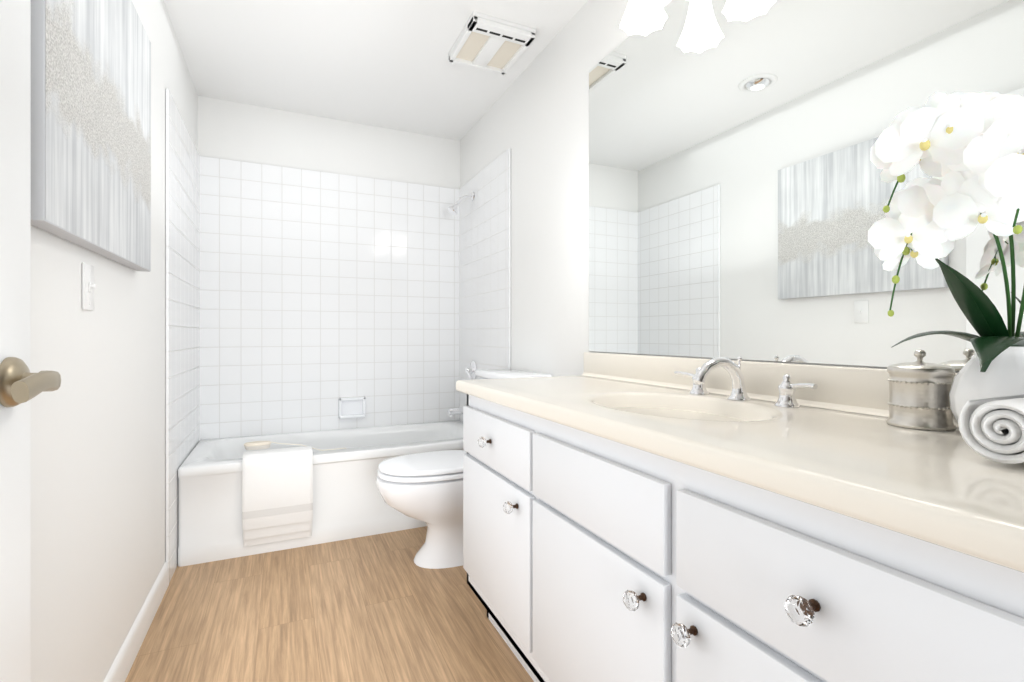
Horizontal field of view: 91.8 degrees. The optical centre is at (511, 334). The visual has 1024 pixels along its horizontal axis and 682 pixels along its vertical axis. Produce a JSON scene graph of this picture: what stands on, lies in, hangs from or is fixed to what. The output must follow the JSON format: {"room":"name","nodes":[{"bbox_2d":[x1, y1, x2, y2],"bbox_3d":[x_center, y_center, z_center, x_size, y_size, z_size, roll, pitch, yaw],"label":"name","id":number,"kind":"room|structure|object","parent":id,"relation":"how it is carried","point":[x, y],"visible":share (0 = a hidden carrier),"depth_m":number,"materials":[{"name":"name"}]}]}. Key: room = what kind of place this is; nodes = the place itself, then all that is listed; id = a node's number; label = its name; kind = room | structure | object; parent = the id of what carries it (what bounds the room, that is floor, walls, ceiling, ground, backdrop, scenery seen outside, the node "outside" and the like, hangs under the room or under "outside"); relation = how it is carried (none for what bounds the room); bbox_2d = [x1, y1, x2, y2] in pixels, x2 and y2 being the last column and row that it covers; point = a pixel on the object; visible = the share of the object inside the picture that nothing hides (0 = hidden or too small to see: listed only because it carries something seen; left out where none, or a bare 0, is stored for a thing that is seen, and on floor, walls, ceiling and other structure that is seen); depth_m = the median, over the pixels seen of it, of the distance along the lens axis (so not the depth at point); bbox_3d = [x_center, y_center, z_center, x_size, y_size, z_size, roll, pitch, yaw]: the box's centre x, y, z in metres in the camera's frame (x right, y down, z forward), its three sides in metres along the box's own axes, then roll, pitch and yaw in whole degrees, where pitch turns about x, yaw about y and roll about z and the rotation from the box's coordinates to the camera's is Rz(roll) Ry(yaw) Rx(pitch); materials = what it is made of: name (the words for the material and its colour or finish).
{"room":"bathroom","nodes":[
{"label":"bathroom","id":0,"kind":"room"},
{"bbox_2d":[31,0,197,681],"bbox_3d":[-0.826,-0.168,0.599,0.100,2.440,5.180,0,0,-25],"label":"wall","id":1,"kind":"structure","parent":0,"point":[98,488],"depth_m":1.35,"materials":[{"name":"white paint"}]},
{"bbox_2d":[0,0,60,681],"bbox_3d":[-0.652,0.026,0.509,0.109,2.028,0.782,0,0,-25],"label":"door","id":2,"kind":"structure","parent":1,"relation":"in","point":[21,385],"depth_m":0.81,"materials":[{"name":"white paint"}]},
{"bbox_2d":[82,263,95,310],"bbox_3d":[-1.063,-0.120,1.254,0.017,0.116,0.070,0,0,-25],"label":"light switch","id":3,"kind":"object","parent":1,"relation":"attached to","point":[88,285],"visible":1,"depth_m":1.25,"materials":[{"name":"white plastic"}]},
{"bbox_2d":[31,0,150,271],"bbox_3d":[-1.066,-0.601,1.295,0.041,0.775,0.825,0,0,-25],"label":"picture","id":4,"kind":"object","parent":1,"relation":"attached to","point":[90,125],"visible":0.9,"depth_m":1.17,"materials":[{"name":"grey"}]},
{"bbox_2d":[103,562,168,681],"bbox_3d":[-0.591,1.003,0.225,0.013,0.098,4.103,0,0,-25],"label":"baseboard","id":5,"kind":"structure","parent":1,"relation":"attached to","point":[121,666],"depth_m":1.66,"materials":[{"name":"white paint"}]},
{"bbox_2d":[166,88,199,582],"bbox_3d":[-1.634,0.007,2.485,0.012,2.090,0.876,0,0,-25],"label":"tile","id":6,"kind":"structure","parent":1,"relation":"attached to","point":[182,298],"depth_m":2.31,"materials":[{"name":"white tile"}]},
{"bbox_2d":[198,96,459,188],"bbox_3d":[-1.119,-0.168,3.261,1.600,2.440,0.100,0,0,-25],"label":"wall","id":7,"kind":"structure","parent":0,"point":[230,130],"depth_m":3.17,"materials":[{"name":"white paint"}]},
{"bbox_2d":[200,156,458,439],"bbox_3d":[-1.095,-0.193,3.210,1.576,1.690,0.011,0,0,-25],"label":"tile","id":8,"kind":"structure","parent":7,"relation":"attached to","point":[321,293],"depth_m":3.15,"materials":[{"name":"white tile"}]},
{"bbox_2d":[339,397,365,418],"bbox_3d":[-1.030,0.472,3.207,0.165,0.130,0.048,0,0,-25],"label":"soap dish","id":9,"kind":"object","parent":8,"relation":"attached to","point":[353,407],"visible":1,"depth_m":3.22,"materials":[{"name":"white ceramic"}]},
{"bbox_2d":[125,526,533,681],"bbox_3d":[-0.054,1.102,0.955,1.800,0.100,5.180,0,0,-25],"label":"floor","id":10,"kind":"structure","parent":0,"point":[383,607],"depth_m":1.81,"materials":[{"name":"brown wood"}]},
{"bbox_2d":[178,420,462,566],"bbox_3d":[-0.938,0.792,2.870,1.572,0.519,0.734,0,0,-25],"label":"bathtub","id":11,"kind":"object","parent":10,"relation":"on","point":[246,496],"visible":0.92,"depth_m":2.45,"materials":[{"name":"white ceramic"}]},
{"bbox_2d":[242,446,312,546],"bbox_3d":[-1.157,0.786,2.460,0.308,0.431,0.172,0,0,-25],"label":"towel","id":12,"kind":"object","parent":11,"relation":"hanging from","point":[277,484],"depth_m":2.39,"materials":[{"name":"fabric"}]},
{"bbox_2d":[376,368,551,568],"bbox_3d":[-0.258,0.619,2.381,0.767,0.866,0.496,0,0,-25],"label":"toilet","id":13,"kind":"object","parent":10,"relation":"on","point":[426,488],"visible":0.54,"depth_m":2.21,"materials":[{"name":"white ceramic"}]},
{"bbox_2d":[456,352,1023,681],"bbox_3d":[0.388,0.553,1.193,0.594,0.997,1.642,0,0,-25],"label":"bathroom vanity","id":14,"kind":"object","parent":10,"relation":"on","point":[636,518],"visible":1,"depth_m":0.81,"materials":[{"name":"white paint"}]},
{"bbox_2d":[674,356,817,407],"bbox_3d":[0.532,0.111,1.259,0.174,0.112,0.429,0,0,-25],"label":"faucet","id":15,"kind":"object","parent":14,"relation":"on","point":[738,398],"depth_m":1.26,"materials":[{"name":"silver metal"}]},
{"bbox_2d":[886,350,955,430],"bbox_3d":[0.747,0.097,0.909,0.100,0.139,0.100,0,0,-25],"label":"canister","id":16,"kind":"object","parent":14,"relation":"on","point":[919,389],"visible":0.94,"depth_m":0.88,"materials":[{"name":"grey metal"}]},
{"bbox_2d":[868,91,1023,422],"bbox_3d":[0.747,-0.114,0.762,0.250,0.561,0.313,0,0,-25],"label":"potted orchid","id":17,"kind":"object","parent":14,"relation":"on","point":[965,150],"visible":1,"depth_m":0.78,"materials":[{"name":"white plant"}]},
{"bbox_2d":[958,395,1023,463],"bbox_3d":[0.686,0.122,0.659,0.165,0.079,0.085,0,0,-25],"label":"roll","id":18,"kind":"object","parent":14,"relation":"on","point":[992,429],"visible":1,"depth_m":0.62,"materials":[{"name":"fabric"}]},
{"bbox_2d":[164,0,587,140],"bbox_3d":[-0.054,-1.438,0.955,1.800,0.100,5.180,0,0,-25],"label":"ceiling","id":19,"kind":"structure","parent":0,"point":[384,64],"depth_m":2.47,"materials":[{"name":"white paint"}]},
{"bbox_2d":[449,11,535,74],"bbox_3d":[-0.103,-1.366,2.348,0.300,0.043,0.350,0,0,-25],"label":"fan","id":20,"kind":"object","parent":19,"relation":"attached to","point":[490,43],"visible":1,"depth_m":2.31,"materials":[{"name":"white plastic"}]},
{"bbox_2d":[460,0,958,375],"bbox_3d":[0.717,-0.168,1.311,0.100,2.440,5.180,0,0,-25],"label":"wall","id":21,"kind":"structure","parent":0,"point":[535,117],"depth_m":2.33,"materials":[{"name":"white paint"}]},
{"bbox_2d":[459,148,510,421],"bbox_3d":[-0.194,0.007,3.150,0.011,2.090,0.876,0,0,-25],"label":"tile","id":22,"kind":"structure","parent":21,"relation":"attached to","point":[485,278],"depth_m":3.06,"materials":[{"name":"white tile"}]},
{"bbox_2d":[447,407,462,415],"bbox_3d":[-0.373,0.520,3.369,0.130,0.058,0.052,0,0,-25],"label":"tub spout","id":23,"kind":"object","parent":22,"relation":"attached to","point":[454,411],"visible":0.73,"depth_m":3.35,"materials":[{"name":"silver metal"}]},
{"bbox_2d":[447,192,474,214],"bbox_3d":[-0.338,-0.860,3.236,0.178,0.167,0.078,0,0,-25],"label":"shower head","id":24,"kind":"object","parent":22,"relation":"attached to","point":[452,209],"visible":1,"depth_m":3.22},
{"bbox_2d":[465,361,476,379],"bbox_3d":[-0.275,0.232,3.245,0.056,0.124,0.141,0,0,-25],"label":"tub valve","id":25,"kind":"object","parent":22,"relation":"attached to","point":[470,370],"visible":1,"depth_m":3.23,"materials":[{"name":"silver metal"}]},
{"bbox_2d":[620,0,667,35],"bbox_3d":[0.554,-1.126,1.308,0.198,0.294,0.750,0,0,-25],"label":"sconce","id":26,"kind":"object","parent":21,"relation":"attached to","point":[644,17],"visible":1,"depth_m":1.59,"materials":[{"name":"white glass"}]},
{"bbox_2d":[589,0,1023,370],"bbox_3d":[0.660,-0.509,1.308,0.006,1.152,1.623,0,0,-25],"label":"mirror","id":27,"kind":"object","parent":21,"relation":"attached to","point":[740,192],"visible":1,"depth_m":1.27,"materials":[{"name":"clear glass"}]}
]}

